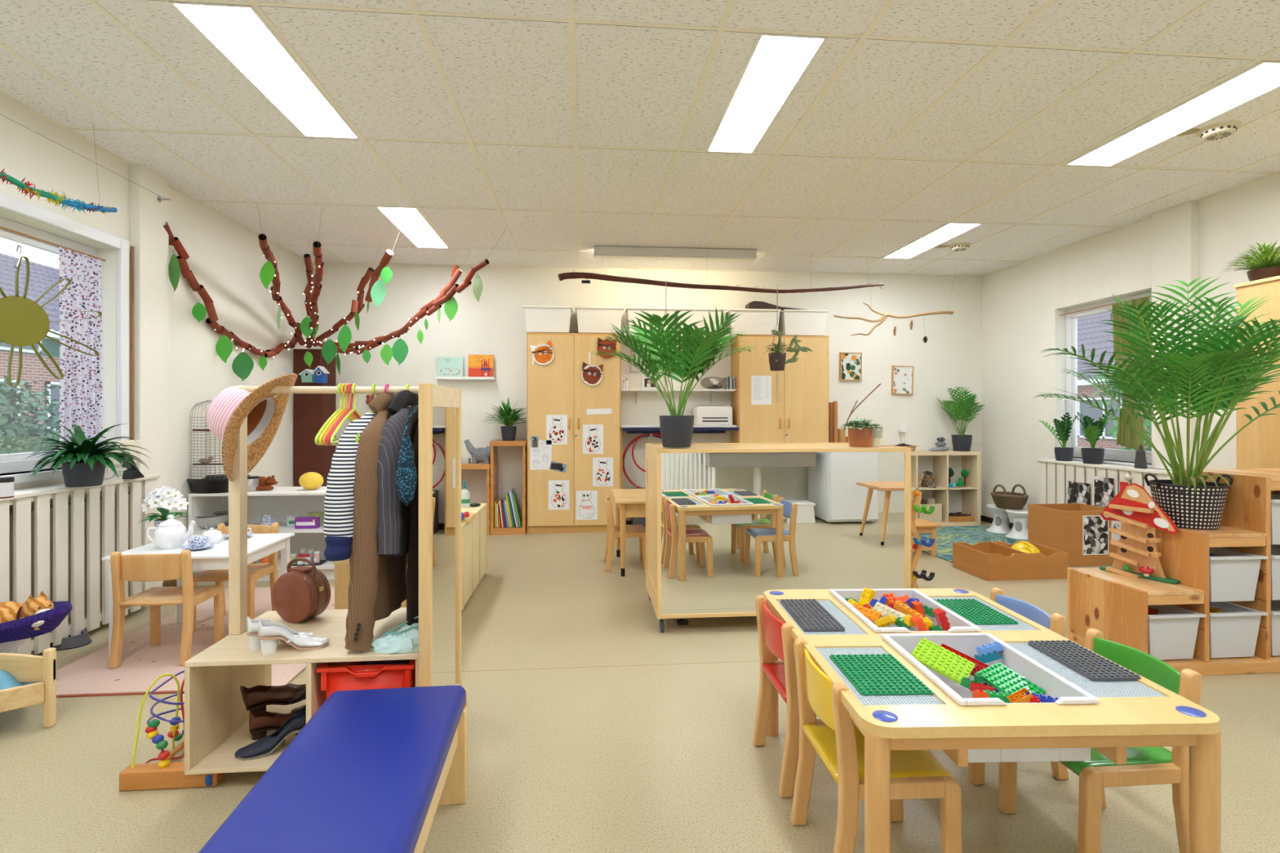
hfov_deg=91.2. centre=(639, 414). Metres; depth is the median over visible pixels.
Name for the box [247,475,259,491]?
jar
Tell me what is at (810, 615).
baseplate
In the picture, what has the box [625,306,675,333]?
storage box
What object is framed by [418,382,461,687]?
mirror
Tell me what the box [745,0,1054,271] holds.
trim
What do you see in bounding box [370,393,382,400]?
picture book
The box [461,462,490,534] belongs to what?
bookcase
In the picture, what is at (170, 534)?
teapot
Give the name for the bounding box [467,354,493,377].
picture book
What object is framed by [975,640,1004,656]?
brick
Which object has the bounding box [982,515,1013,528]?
baseboard
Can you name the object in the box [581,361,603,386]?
mask
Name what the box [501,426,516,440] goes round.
pot
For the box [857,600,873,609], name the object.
brick
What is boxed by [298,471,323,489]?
melon
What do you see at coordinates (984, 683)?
brick
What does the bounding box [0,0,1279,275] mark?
ceiling
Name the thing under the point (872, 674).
baseplate
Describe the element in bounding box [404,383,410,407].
clothes hanger
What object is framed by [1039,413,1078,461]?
potted plant
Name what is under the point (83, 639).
pet bowl
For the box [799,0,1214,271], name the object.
trim
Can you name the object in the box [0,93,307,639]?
wall
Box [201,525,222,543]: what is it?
sugar bowl
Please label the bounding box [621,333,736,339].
wall shelf
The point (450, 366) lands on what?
picture book
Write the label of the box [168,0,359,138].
recessed light
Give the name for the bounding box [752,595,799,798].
chair
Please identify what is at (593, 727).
floor
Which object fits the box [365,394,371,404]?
doll
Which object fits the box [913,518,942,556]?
wooden stool
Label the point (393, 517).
jacket
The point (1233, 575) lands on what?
storage bin
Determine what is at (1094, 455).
potted plant
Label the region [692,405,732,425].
printer
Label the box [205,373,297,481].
sun hat
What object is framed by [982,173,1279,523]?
wall
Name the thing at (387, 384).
clothes hanger
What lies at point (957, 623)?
plastic tray
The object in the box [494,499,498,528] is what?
picture book
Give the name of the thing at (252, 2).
trim
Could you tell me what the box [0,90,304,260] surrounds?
trim
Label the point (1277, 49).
trim
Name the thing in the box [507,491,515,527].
picture book
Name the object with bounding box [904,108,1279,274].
trim
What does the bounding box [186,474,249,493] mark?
tray
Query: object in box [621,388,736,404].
wall shelf
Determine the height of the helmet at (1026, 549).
0.189 m
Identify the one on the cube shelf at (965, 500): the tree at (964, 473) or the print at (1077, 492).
the tree at (964, 473)
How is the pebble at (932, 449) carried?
on the cube shelf at (965, 500)
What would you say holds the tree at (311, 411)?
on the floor
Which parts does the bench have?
frame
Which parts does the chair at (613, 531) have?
leg, backrest, leg, seat, rail, leg, leg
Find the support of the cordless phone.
on the radiator cover at (57, 550)
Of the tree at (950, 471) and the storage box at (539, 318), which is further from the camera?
the tree at (950, 471)
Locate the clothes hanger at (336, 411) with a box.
[314,383,353,445]
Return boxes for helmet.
[1010,541,1040,553]
[1010,546,1038,555]
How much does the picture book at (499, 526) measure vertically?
0.248 m
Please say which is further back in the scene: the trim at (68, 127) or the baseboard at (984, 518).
the baseboard at (984, 518)
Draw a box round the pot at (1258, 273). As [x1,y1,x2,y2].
[1246,266,1279,281]
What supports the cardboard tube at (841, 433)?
on the floor
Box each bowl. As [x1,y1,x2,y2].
[49,630,92,650]
[194,511,228,528]
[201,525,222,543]
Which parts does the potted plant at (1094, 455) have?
pot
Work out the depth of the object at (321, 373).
5.94 m
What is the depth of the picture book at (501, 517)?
6.26 m
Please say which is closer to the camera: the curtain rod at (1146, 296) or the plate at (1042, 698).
the plate at (1042, 698)
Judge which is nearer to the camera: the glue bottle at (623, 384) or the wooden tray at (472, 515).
the wooden tray at (472, 515)
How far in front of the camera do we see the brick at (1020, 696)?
1.50 m
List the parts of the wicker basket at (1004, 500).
handle, handle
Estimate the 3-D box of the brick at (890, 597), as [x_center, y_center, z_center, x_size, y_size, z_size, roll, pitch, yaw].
[0.918,0.679,2.303,0.038,0.040,0.044,0,0,-15]
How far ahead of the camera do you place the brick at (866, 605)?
2.20 m
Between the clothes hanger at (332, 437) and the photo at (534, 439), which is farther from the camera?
the photo at (534, 439)
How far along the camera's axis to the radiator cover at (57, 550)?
3.27 m
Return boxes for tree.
[163,204,506,486]
[948,467,953,487]
[955,477,964,487]
[960,469,968,486]
[1088,306,1151,451]
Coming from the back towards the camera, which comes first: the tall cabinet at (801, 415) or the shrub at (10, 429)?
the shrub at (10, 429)
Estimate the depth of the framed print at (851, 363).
6.91 m
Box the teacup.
[186,536,212,547]
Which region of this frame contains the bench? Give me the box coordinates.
[198,684,467,852]
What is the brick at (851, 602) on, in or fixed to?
in the plastic tray at (957, 623)
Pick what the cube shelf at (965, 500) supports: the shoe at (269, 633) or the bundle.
the bundle
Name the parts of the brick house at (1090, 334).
pane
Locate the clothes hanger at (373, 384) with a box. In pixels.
[355,383,377,442]
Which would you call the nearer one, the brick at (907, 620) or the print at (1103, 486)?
the brick at (907, 620)
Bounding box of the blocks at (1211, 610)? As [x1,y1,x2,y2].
[1208,606,1222,613]
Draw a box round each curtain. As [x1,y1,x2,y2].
[58,246,102,456]
[1111,297,1151,450]
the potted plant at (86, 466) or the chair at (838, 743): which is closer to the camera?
the chair at (838, 743)
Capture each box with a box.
[107,440,139,465]
[461,457,470,463]
[523,305,572,333]
[575,306,623,333]
[581,280,590,283]
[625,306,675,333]
[674,307,726,332]
[724,308,781,335]
[778,309,828,336]
[948,512,973,522]
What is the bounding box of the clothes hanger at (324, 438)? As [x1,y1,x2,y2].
[322,383,357,445]
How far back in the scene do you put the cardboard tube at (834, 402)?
6.69 m
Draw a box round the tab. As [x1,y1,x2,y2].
[588,351,590,364]
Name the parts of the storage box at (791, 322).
lid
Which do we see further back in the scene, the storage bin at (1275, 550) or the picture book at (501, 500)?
the picture book at (501, 500)
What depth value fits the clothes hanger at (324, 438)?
2.21 m
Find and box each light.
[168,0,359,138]
[231,255,427,357]
[375,206,449,248]
[594,245,756,262]
[706,33,827,153]
[882,222,982,258]
[1065,60,1279,166]
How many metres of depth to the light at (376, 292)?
5.63 m
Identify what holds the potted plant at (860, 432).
on the divider
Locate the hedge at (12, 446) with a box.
[0,433,58,454]
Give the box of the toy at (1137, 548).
[1099,481,1180,584]
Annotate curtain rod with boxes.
[0,226,105,261]
[1059,296,1151,315]
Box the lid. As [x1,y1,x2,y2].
[470,502,480,506]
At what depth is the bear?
4.63 m
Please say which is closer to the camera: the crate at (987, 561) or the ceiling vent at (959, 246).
the crate at (987, 561)
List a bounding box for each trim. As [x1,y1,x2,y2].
[0,41,346,262]
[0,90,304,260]
[64,126,1277,173]
[87,0,406,263]
[155,0,1279,61]
[197,200,1122,226]
[247,0,465,265]
[276,243,1023,261]
[311,262,981,275]
[407,0,524,266]
[567,0,581,267]
[635,0,734,268]
[691,0,894,270]
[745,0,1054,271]
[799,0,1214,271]
[852,46,1279,273]
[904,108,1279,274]
[955,153,1279,275]
[981,170,1279,275]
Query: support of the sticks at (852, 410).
in the potted plant at (860, 432)
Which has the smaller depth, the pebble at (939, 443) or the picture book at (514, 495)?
the picture book at (514, 495)
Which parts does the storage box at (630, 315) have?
lid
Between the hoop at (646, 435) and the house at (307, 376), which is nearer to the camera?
the house at (307, 376)
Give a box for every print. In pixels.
[839,351,862,381]
[891,365,913,395]
[1067,480,1090,505]
[1082,515,1108,555]
[1093,475,1113,506]
[1111,520,1120,541]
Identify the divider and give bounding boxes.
[645,442,911,632]
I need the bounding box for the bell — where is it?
[1133,444,1146,468]
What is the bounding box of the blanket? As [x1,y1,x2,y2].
[0,670,24,689]
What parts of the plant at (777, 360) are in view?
pot, macrame cord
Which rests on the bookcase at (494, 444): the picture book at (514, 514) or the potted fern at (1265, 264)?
the picture book at (514, 514)
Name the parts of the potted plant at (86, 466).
pot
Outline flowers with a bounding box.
[137,484,189,527]
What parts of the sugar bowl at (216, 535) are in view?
lid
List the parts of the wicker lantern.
lid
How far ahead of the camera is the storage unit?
2.97 m
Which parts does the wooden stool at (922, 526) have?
seat, leg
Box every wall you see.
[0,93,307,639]
[307,262,982,520]
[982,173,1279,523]
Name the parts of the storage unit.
step rail, step rail, step rail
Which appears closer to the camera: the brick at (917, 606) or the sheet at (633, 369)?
the brick at (917, 606)
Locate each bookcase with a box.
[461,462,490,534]
[489,440,526,534]
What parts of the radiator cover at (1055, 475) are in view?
knob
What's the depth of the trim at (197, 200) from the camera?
4.86 m
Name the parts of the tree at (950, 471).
crown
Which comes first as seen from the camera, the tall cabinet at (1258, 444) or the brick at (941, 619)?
the brick at (941, 619)
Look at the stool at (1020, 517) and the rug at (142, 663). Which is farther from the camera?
the stool at (1020, 517)
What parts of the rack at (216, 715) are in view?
panel, post, rail, panel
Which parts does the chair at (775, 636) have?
leg, backrest, seat, rail, leg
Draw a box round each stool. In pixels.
[0,638,29,653]
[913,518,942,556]
[986,503,1011,533]
[1005,508,1027,539]
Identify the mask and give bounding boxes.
[529,340,554,364]
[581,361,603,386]
[596,337,616,358]
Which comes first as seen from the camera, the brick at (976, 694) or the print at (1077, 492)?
the brick at (976, 694)
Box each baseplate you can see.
[780,599,844,631]
[829,653,933,695]
[933,598,1018,624]
[1028,640,1141,681]
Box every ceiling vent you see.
[934,242,971,251]
[1177,120,1242,140]
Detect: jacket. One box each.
[344,393,408,650]
[377,389,418,557]
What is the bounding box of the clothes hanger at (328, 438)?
[326,383,360,445]
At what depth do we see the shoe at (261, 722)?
2.18 m
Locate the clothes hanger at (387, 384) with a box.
[384,383,389,410]
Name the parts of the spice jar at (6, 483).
lid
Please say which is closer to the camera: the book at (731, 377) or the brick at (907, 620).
the brick at (907, 620)
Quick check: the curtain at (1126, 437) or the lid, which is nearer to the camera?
the lid
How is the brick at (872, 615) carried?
on the brick at (886, 620)
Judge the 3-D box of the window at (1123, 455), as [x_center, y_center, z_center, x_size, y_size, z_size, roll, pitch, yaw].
[4.073,-0.275,5.456,0.190,1.450,1.042,0,0,-5]
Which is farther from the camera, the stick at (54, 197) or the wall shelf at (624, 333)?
the wall shelf at (624, 333)
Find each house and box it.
[0,253,59,444]
[298,368,314,382]
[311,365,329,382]
[1076,311,1151,451]
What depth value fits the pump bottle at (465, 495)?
4.49 m
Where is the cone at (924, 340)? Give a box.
[922,317,927,342]
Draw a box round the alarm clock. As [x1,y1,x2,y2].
[103,465,115,479]
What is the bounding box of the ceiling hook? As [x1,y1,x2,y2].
[747,66,753,86]
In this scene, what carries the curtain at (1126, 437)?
hanging from the curtain rod at (1146, 296)
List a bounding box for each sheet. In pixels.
[529,440,551,470]
[630,338,645,372]
[751,375,771,404]
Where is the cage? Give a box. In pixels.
[186,400,249,493]
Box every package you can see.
[287,515,299,527]
[294,516,319,528]
[306,511,322,525]
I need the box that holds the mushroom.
[1138,565,1155,576]
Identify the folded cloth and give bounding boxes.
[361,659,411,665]
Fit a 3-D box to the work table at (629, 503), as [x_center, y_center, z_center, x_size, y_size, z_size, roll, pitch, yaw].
[0.351,0.917,5.000,1.125,0.565,0.740,0,0,-5]
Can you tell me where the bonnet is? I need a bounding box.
[369,615,418,653]
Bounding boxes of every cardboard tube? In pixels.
[828,402,832,442]
[832,400,837,442]
[837,429,845,442]
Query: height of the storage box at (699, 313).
0.265 m
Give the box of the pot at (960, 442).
[951,435,972,451]
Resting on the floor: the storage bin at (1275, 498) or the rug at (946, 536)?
the rug at (946, 536)
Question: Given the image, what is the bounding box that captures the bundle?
[917,471,925,487]
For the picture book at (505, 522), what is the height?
0.247 m
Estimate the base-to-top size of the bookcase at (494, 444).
0.932 m
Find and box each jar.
[0,476,14,498]
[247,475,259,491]
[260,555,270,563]
[289,553,297,564]
[297,554,304,564]
[299,548,306,556]
[303,553,311,564]
[307,549,313,562]
[313,550,319,563]
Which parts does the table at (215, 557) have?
leg, leg, leg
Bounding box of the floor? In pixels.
[0,520,1279,852]
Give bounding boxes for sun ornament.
[0,244,102,386]
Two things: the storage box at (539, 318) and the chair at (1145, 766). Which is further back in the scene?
the storage box at (539, 318)
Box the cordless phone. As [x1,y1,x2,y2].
[120,452,144,479]
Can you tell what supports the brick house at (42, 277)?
on the ground
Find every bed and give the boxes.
[0,600,72,643]
[0,647,56,728]
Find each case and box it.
[272,557,330,622]
[745,301,803,311]
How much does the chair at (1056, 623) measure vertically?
0.542 m
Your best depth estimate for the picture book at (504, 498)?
6.27 m
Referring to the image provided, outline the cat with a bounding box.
[0,591,53,630]
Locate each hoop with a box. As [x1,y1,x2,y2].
[622,434,661,488]
[623,435,661,488]
[631,433,661,471]
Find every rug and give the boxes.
[56,586,334,697]
[912,524,1027,562]
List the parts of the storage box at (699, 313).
lid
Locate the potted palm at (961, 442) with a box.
[935,386,986,451]
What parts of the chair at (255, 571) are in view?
leg, rail, leg, seat, backrest, leg, rail, leg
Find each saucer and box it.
[180,542,214,550]
[223,532,253,537]
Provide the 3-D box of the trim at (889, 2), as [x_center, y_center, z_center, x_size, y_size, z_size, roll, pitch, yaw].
[0.874,-1.558,3.164,0.024,0.004,7.250,0,0,-5]
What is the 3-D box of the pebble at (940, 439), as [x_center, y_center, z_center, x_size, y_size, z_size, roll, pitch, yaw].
[3.281,0.275,6.833,0.092,0.048,0.070,0,0,-5]
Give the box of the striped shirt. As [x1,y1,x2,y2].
[323,409,376,561]
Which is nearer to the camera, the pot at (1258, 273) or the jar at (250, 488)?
the pot at (1258, 273)
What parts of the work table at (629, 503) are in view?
leg, leg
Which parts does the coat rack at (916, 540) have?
rail, rail, knob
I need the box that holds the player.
[700,376,728,389]
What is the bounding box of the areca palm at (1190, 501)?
[1034,275,1279,529]
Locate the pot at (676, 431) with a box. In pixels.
[659,415,693,447]
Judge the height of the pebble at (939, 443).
0.056 m
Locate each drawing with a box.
[546,414,567,444]
[548,480,568,510]
[576,490,597,519]
[582,424,603,453]
[592,457,613,486]
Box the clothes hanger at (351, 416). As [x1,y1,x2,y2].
[318,383,355,445]
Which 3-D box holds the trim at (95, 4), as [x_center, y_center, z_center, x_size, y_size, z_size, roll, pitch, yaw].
[-2.114,-1.558,2.901,0.024,0.004,7.250,0,0,-5]
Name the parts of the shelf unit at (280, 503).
panel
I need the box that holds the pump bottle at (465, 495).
[461,481,470,507]
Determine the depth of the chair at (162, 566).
2.97 m
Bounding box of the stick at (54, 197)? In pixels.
[0,124,117,214]
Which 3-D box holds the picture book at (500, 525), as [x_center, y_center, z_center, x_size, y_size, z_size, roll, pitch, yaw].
[-1.411,1.021,6.361,0.034,0.228,0.200,0,0,-5]
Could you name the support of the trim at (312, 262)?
attached to the wall at (951, 357)
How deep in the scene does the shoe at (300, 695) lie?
2.25 m
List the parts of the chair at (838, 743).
leg, backrest, rail, leg, seat, leg, rail, leg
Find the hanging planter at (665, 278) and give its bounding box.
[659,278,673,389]
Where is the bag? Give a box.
[395,383,434,506]
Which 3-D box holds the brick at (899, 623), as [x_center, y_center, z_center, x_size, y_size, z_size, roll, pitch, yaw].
[0.876,0.693,2.084,0.038,0.033,0.041,0,0,-25]
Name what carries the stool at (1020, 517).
on the rug at (946, 536)
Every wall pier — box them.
[129,164,168,591]
[1151,200,1198,470]
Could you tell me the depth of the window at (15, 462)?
3.57 m
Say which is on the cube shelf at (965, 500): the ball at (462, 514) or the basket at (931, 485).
the basket at (931, 485)
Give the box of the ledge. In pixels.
[435,376,495,379]
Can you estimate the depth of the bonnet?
2.07 m
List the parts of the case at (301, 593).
handle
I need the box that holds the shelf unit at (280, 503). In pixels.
[187,486,334,582]
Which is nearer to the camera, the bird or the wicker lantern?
the bird
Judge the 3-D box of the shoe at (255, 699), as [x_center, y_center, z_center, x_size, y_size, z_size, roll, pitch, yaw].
[-1.320,1.031,2.289,0.242,0.112,0.078,0,0,-19]
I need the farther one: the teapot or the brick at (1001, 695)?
the teapot
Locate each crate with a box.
[631,487,645,528]
[917,502,942,522]
[952,541,1067,581]
[1027,503,1118,566]
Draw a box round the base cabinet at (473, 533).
[332,502,486,611]
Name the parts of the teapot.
handle, lid, spout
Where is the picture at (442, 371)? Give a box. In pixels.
[440,368,460,374]
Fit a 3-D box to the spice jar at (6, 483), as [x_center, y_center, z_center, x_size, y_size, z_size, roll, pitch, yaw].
[-2.851,0.329,2.809,0.066,0.092,0.066,0,0,-5]
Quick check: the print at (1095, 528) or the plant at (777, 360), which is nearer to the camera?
the print at (1095, 528)
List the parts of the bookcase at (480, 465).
panel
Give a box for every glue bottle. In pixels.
[622,381,625,388]
[625,377,627,388]
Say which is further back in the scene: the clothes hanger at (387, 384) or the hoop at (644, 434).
the hoop at (644, 434)
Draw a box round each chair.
[108,550,223,669]
[192,522,279,631]
[604,495,645,572]
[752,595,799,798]
[790,637,962,852]
[968,587,1068,785]
[998,628,1202,852]
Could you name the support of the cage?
on the shelf unit at (280, 503)
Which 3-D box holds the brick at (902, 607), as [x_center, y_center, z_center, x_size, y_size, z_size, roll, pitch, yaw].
[0.910,0.669,2.128,0.023,0.058,0.097,0,0,-39]
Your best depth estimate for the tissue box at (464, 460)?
6.33 m
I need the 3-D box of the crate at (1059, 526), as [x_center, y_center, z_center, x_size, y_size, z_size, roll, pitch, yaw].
[3.558,0.983,5.156,0.470,0.435,0.410,0,0,-5]
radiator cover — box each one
[0,474,159,654]
[1036,458,1173,507]
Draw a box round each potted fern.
[480,397,526,440]
[1222,241,1279,281]
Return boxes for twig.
[893,319,896,335]
[910,320,912,329]
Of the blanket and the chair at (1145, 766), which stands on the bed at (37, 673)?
the blanket
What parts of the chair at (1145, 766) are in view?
leg, leg, leg, seat, backrest, rail, leg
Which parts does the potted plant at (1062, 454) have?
pot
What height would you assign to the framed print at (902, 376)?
0.327 m
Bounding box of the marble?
[1123,564,1130,571]
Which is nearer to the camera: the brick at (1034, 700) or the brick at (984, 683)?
the brick at (1034, 700)
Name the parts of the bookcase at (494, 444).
panel, panel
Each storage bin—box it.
[1147,604,1206,660]
[1208,546,1267,602]
[1208,601,1267,657]
[1271,493,1279,544]
[1271,544,1279,599]
[1271,600,1279,656]
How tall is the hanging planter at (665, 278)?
1.034 m
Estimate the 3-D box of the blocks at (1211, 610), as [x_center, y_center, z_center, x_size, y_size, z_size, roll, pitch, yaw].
[2.756,1.034,3.138,0.248,0.164,0.363,0,0,-5]
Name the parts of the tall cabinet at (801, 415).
door, handle, door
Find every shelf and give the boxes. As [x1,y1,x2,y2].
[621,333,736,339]
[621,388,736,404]
[621,424,738,488]
[911,449,980,526]
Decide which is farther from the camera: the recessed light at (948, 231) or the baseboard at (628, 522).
the baseboard at (628, 522)
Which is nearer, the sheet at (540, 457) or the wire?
the wire
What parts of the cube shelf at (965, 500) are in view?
panel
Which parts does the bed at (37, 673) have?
rail, post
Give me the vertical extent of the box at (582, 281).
0.024 m
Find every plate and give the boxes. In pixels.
[911,637,975,684]
[940,644,989,684]
[975,662,1045,695]
[1025,692,1059,702]
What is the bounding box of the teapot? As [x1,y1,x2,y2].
[146,515,195,549]
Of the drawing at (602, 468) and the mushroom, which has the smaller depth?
the mushroom
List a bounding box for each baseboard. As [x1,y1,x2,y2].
[626,515,982,524]
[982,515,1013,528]
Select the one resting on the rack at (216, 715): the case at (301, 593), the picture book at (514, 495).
the case at (301, 593)
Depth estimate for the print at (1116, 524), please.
4.97 m
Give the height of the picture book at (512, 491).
0.372 m
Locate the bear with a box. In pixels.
[252,475,277,490]
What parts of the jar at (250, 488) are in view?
lid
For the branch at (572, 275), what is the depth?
5.84 m
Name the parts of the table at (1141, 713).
leg, panel, leg, panel, panel, panel, leg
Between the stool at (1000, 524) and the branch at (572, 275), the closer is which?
the branch at (572, 275)
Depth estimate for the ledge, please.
6.46 m
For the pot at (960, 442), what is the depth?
6.76 m
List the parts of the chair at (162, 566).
leg, rail, backrest, leg, seat, leg, rail, leg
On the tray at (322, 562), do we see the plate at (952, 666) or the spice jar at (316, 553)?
the spice jar at (316, 553)
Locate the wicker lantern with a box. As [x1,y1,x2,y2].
[920,471,934,487]
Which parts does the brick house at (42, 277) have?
pane, pane, panel, pane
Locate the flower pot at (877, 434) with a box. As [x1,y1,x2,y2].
[872,426,883,445]
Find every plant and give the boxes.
[24,422,150,487]
[764,284,813,402]
[839,416,882,447]
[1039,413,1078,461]
[1074,408,1112,464]
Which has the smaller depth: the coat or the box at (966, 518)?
the coat
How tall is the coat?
0.726 m
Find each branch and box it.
[557,253,884,293]
[833,261,957,335]
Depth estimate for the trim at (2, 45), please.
3.43 m
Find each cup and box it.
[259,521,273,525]
[261,514,275,522]
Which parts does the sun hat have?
crown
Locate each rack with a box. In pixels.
[184,382,461,786]
[911,489,934,588]
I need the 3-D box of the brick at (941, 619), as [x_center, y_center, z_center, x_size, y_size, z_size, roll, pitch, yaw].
[0.977,0.670,2.022,0.050,0.078,0.038,0,0,1]
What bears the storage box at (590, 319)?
on the tall cabinet at (557, 387)
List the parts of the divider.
panel, panel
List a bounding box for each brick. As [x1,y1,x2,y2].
[844,597,857,602]
[847,598,858,605]
[853,603,881,624]
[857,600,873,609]
[858,587,875,602]
[862,603,871,608]
[868,599,880,607]
[872,601,906,621]
[874,614,896,627]
[879,596,887,604]
[882,592,896,605]
[888,602,899,611]
[893,595,909,603]
[893,600,923,617]
[894,617,911,629]
[903,614,933,628]
[906,598,919,608]
[909,614,929,631]
[911,600,925,617]
[922,604,934,617]
[928,624,944,631]
[932,608,950,631]
[960,676,976,688]
[969,683,995,692]
[972,689,989,697]
[973,650,1001,663]
[973,672,983,683]
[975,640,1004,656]
[982,682,1000,693]
[982,689,1009,702]
[1007,688,1033,702]
[1029,695,1040,702]
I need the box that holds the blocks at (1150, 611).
[1147,608,1169,614]
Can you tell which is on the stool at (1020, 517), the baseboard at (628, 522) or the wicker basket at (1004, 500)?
the wicker basket at (1004, 500)
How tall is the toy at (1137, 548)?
0.475 m
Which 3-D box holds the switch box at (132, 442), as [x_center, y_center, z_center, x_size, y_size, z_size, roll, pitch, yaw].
[-3.096,0.228,3.764,0.050,0.140,0.200,0,0,-5]
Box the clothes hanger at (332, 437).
[330,383,362,444]
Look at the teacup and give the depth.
3.21 m
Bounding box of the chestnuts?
[948,511,970,516]
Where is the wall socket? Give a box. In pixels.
[898,424,906,443]
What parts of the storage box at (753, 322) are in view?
lid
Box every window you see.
[0,191,133,484]
[1053,290,1151,467]
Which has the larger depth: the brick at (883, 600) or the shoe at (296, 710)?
the shoe at (296, 710)
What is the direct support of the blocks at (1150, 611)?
in the storage bin at (1173, 636)
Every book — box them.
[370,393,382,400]
[436,356,463,377]
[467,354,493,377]
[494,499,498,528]
[496,502,498,528]
[497,502,500,528]
[497,505,502,527]
[498,500,503,527]
[500,497,505,527]
[502,496,509,527]
[502,502,506,527]
[505,493,512,527]
[505,500,511,527]
[506,495,514,527]
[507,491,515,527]
[509,488,518,527]
[510,488,519,527]
[512,492,522,527]
[728,376,729,389]
[730,377,734,389]
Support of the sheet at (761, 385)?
attached to the tall cabinet at (801, 415)
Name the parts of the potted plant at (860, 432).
pot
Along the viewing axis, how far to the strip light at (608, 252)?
5.86 m
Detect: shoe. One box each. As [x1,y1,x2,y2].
[235,710,306,760]
[240,684,306,712]
[246,616,315,650]
[248,710,296,740]
[257,619,328,654]
[288,684,306,704]
[290,704,306,713]
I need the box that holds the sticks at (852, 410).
[843,383,880,430]
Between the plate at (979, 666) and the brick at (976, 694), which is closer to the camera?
the brick at (976, 694)
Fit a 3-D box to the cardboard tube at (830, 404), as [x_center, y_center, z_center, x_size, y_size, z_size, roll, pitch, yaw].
[2.042,0.538,6.704,0.040,1.325,0.040,0,0,-5]
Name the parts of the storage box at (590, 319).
lid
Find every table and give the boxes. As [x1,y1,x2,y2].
[101,533,294,657]
[611,488,645,576]
[764,588,1221,852]
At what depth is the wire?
3.59 m
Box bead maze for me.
[119,670,225,791]
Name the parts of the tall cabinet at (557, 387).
door, handle, door, name strip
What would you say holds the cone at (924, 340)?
hanging from the branch at (884, 317)
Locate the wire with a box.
[0,113,169,202]
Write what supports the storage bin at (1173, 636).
on the storage unit
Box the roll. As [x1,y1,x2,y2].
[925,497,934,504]
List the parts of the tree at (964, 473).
crown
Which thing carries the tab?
attached to the tall cabinet at (557, 387)
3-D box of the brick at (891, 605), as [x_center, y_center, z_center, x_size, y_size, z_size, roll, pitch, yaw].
[0.919,0.705,2.240,0.043,0.057,0.066,0,0,-14]
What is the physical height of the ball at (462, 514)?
0.056 m
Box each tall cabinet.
[526,333,621,533]
[730,334,828,443]
[1233,275,1279,468]
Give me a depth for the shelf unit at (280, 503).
4.84 m
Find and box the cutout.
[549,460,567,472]
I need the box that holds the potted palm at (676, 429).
[591,308,753,447]
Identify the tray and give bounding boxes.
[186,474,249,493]
[291,560,326,565]
[316,659,415,699]
[461,512,475,522]
[828,588,980,632]
[880,632,1099,763]
[889,444,918,451]
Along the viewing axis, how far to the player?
6.54 m
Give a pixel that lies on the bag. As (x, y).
(406, 478)
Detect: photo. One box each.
[530,435,538,447]
[641,376,657,388]
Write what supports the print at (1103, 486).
attached to the radiator cover at (1055, 475)
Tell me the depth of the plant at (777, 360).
5.91 m
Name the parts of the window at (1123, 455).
handle, sill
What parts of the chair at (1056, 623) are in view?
leg, leg, backrest, leg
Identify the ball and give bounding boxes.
[461,512,464,520]
[462,511,469,517]
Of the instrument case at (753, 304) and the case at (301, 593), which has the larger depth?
the instrument case at (753, 304)
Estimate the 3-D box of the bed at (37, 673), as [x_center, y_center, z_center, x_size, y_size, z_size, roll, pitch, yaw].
[-2.634,1.050,2.361,0.653,0.299,0.443,0,0,-41]
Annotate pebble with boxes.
[928,448,942,451]
[934,441,946,446]
[935,446,949,451]
[936,437,945,441]
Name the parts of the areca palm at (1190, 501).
handle, handle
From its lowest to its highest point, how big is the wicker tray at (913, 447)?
0.062 m
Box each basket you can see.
[928,482,937,488]
[990,484,1028,510]
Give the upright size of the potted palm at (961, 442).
0.715 m
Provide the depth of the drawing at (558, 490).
6.31 m
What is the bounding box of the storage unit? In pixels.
[1066,468,1279,675]
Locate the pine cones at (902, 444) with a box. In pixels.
[895,443,911,446]
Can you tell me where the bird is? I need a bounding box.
[198,456,213,463]
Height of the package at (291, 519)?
0.075 m
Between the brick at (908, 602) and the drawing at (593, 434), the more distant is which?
the drawing at (593, 434)
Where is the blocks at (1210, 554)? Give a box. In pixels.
[1208,553,1219,556]
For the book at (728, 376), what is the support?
on the wall shelf at (636, 390)
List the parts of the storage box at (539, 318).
lid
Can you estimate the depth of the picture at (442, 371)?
6.49 m
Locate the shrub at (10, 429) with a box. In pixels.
[0,375,59,444]
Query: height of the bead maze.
0.395 m
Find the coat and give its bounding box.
[406,422,418,626]

